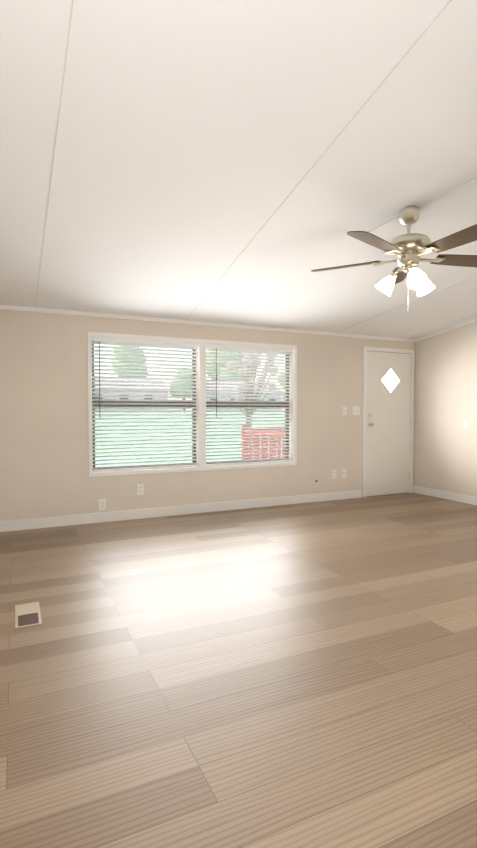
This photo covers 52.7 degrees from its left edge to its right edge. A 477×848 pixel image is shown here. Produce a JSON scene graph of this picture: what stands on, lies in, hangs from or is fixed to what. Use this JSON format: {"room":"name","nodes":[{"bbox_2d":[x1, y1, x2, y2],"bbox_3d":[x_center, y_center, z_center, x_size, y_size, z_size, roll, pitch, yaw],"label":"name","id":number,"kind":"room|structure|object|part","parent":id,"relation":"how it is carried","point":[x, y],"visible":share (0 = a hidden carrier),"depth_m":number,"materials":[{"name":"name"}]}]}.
{"room":"empty living room","nodes":[
{"label":"empty living room","id":0,"kind":"room"},
{"bbox_2d":[0,309,414,520],"bbox_3d":[2.117,-0.536,6.655,11.000,3.000,0.150,-1,2,-25],"label":"wall","id":1,"kind":"structure","parent":0,"point":[44,466],"depth_m":4.99,"materials":[{"name":"beige paint"}]},
{"bbox_2d":[99,499,105,510],"bbox_3d":[-1.401,0.832,4.962,0.070,0.115,0.008,-1,2,-25],"label":"electrical outlet plate","id":2,"kind":"object","parent":1,"relation":"attached to","point":[102,502],"depth_m":4.96,"materials":[{"name":"white plastic"}]},
{"bbox_2d":[137,484,143,494],"bbox_3d":[-1.043,0.697,5.126,0.070,0.115,0.008,-1,2,-25],"label":"electrical outlet plate","id":3,"kind":"object","parent":1,"relation":"attached to","point":[140,491],"depth_m":5.12,"materials":[{"name":"white plastic"}]},
{"bbox_2d":[87,332,296,476],"bbox_3d":[-0.435,-0.212,5.464,2.470,1.470,0.164,-1,2,-25],"label":"window","id":4,"kind":"structure","parent":1,"relation":"in","point":[201,402],"depth_m":5.40,"materials":[{"name":"white"}]},
{"bbox_3d":[-0.456,-0.214,5.509,2.386,1.386,0.035,-1,2,-25],"label":"living room window sash","id":5,"kind":"part","parent":4,"relation":"part of","materials":[{"name":"clear glass"}]},
{"bbox_2d":[92,337,292,471],"bbox_3d":[-0.428,-0.213,5.447,2.378,1.383,0.070,-1,2,-25],"label":"window blind","id":6,"kind":"object","parent":4,"relation":"attached to","point":[103,341],"visible":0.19,"depth_m":5.36,"materials":[{"name":"white plastic"}]},
{"bbox_2d":[0,305,419,531],"bbox_3d":[-0.099,-0.078,5.540,5.670,2.147,0.022,-1,2,-25],"label":"trim","id":7,"kind":"structure","parent":1,"relation":"attached to","point":[34,523],"depth_m":5.26,"materials":[{"name":"white wood"}]},
{"bbox_2d":[332,469,335,478],"bbox_3d":[1.226,0.642,6.185,0.070,0.115,0.008,-1,2,-25],"label":"electrical outlet plate","id":8,"kind":"object","parent":1,"relation":"attached to","point":[333,471],"depth_m":6.18,"materials":[{"name":"white plastic"}]},
{"bbox_2d":[341,469,345,477],"bbox_3d":[1.367,0.646,6.251,0.070,0.115,0.008,-1,2,-25],"label":"electrical outlet plate","id":9,"kind":"object","parent":1,"relation":"attached to","point":[343,471],"depth_m":6.24,"materials":[{"name":"white plastic"}]},
{"bbox_2d":[342,406,346,414],"bbox_3d":[1.371,-0.174,6.230,0.070,0.115,0.008,-1,2,-25],"label":"switch plate","id":10,"kind":"object","parent":1,"relation":"attached to","point":[344,408],"depth_m":6.23,"materials":[{"name":"white plastic"}]},
{"bbox_2d":[352,406,359,414],"bbox_3d":[1.543,-0.176,6.310,0.116,0.115,0.008,-1,2,-25],"label":"switch plate","id":11,"kind":"object","parent":1,"relation":"attached to","point":[356,410],"depth_m":6.31,"materials":[{"name":"white plastic"}]},
{"bbox_2d":[362,347,413,496],"bbox_3d":[2.040,-0.027,6.539,0.880,1.990,0.022,-1,2,-25],"label":"door frame","id":12,"kind":"structure","parent":1,"relation":"attached to","point":[366,349],"depth_m":6.39,"materials":[{"name":"white wood"}]},
{"bbox_2d":[366,351,410,496],"bbox_3d":[2.054,-0.002,6.509,0.780,1.940,0.088,-1,2,-25],"label":"front door","id":13,"kind":"structure","parent":1,"relation":"in","point":[388,420],"depth_m":6.53,"materials":[{"name":"white"}]},
{"bbox_2d":[0,492,476,847],"bbox_3d":[3.418,1.101,3.914,11.000,0.120,6.300,-1,2,-25],"label":"floor","id":14,"kind":"structure","parent":0,"point":[301,675],"depth_m":2.06,"materials":[{"name":"brown wood"}]},
{"bbox_2d":[15,602,41,628],"bbox_3d":[-1.186,1.072,2.711,0.130,0.005,0.330,-1,2,-25],"label":"floor vent","id":15,"kind":"object","parent":14,"relation":"in","point":[27,614],"visible":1,"depth_m":2.70,"materials":[{"name":"white metal"}]},
{"bbox_2d":[0,0,476,338],"bbox_3d":[3.640,-1.452,3.367,11.000,0.778,7.350,-1,2,-25],"label":"ceiling","id":16,"kind":"structure","parent":0,"point":[195,139],"depth_m":2.52,"materials":[{"name":"white paint"}]},
{"bbox_2d":[35,0,476,338],"bbox_3d":[3.358,-1.332,3.266,8.505,0.514,7.000,-1,2,-25],"label":"ceiling trim","id":17,"kind":"structure","parent":16,"relation":"attached to","point":[435,18],"depth_m":2.48,"materials":[{"name":"white wood"}]},
{"bbox_2d":[311,206,476,312],"bbox_3d":[1.149,-1.075,3.142,1.283,0.674,1.235,-1,2,-25],"label":"ceiling fan","id":18,"kind":"object","parent":16,"relation":"hanging from","point":[408,249],"visible":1,"depth_m":3.11,"materials":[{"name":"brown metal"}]},
{"bbox_2d":[414,322,476,496],"bbox_3d":[3.565,-0.491,5.032,0.550,3.000,4.020,-1,2,-25],"label":"wall","id":19,"kind":"structure","parent":0,"point":[445,449],"depth_m":6.24,"materials":[{"name":"beige paint"}]},
{"bbox_2d":[440,490,473,496],"bbox_3d":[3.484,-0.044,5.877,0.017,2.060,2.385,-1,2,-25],"label":"baseboard","id":20,"kind":"structure","parent":19,"relation":"attached to","point":[461,495],"depth_m":6.05,"materials":[{"name":"white wood"}]},
{"label":"outside","id":21,"kind":"structure","parent":0,"visible":0},
{"bbox_2d":[95,412,284,466],"bbox_3d":[-5.109,-0.540,58.405,210.000,1.780,220.000,-1,2,-25],"label":"lawn","id":22,"kind":"structure","parent":21,"point":[124,446],"depth_m":21.79,"materials":[{"name":"green plant"}]},
{"bbox_2d":[111,345,147,377],"bbox_3d":[-17.251,-7.611,76.445,6.076,11.451,8.053,-1,2,-25],"label":"tree","id":23,"kind":"object","parent":22,"relation":"on","point":[129,361],"depth_m":73.61,"materials":[{"name":"green plant"}]},
{"bbox_2d":[95,378,169,409],"bbox_3d":[-16.649,-3.774,61.754,13.800,4.500,9.800,-1,2,-25],"label":"house","id":24,"kind":"structure","parent":22,"relation":"on","point":[131,391],"depth_m":59.28,"materials":[{"name":"beige"}]},
{"bbox_2d":[95,412,236,412],"bbox_3d":[-2.358,-1.272,52.493,210.000,0.015,7.000,-1,2,-25],"label":"road","id":25,"kind":"structure","parent":22,"relation":"on","point":[163,412],"depth_m":46.26,"materials":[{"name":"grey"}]},
{"bbox_2d":[170,367,191,409],"bbox_3d":[-7.391,-4.528,64.085,3.884,5.977,2.883,-1,2,-25],"label":"tree","id":26,"kind":"object","parent":22,"relation":"on","point":[182,384],"depth_m":62.93,"materials":[{"name":"green plant"}]},
{"bbox_2d":[206,350,246,380],"bbox_3d":[-1.734,-8.855,87.457,8.871,13.323,9.303,-1,2,-25],"label":"tree","id":27,"kind":"object","parent":22,"relation":"on","point":[223,365],"depth_m":84.37,"materials":[{"name":"green plant"}]},
{"bbox_2d":[182,381,284,409],"bbox_3d":[-1.188,-4.037,71.182,12.800,4.500,9.800,-1,2,-25],"label":"house","id":28,"kind":"structure","parent":22,"relation":"on","point":[238,393],"depth_m":68.43,"materials":[{"name":"white"}]},
{"bbox_2d":[220,352,277,428],"bbox_3d":[0.461,-0.693,15.096,2.094,3.821,1.738,-1,2,-25],"label":"tree","id":29,"kind":"object","parent":22,"relation":"on","point":[251,380],"depth_m":14.82,"materials":[{"name":"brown plant"}]},
{"bbox_2d":[242,425,284,459],"bbox_3d":[1.536,0.859,7.394,2.540,1.670,1.590,-1,2,-25],"label":"porch railing","id":30,"kind":"object","parent":22,"relation":"on","point":[261,444],"depth_m":7.14,"materials":[{"name":"red paint"}]}
]}

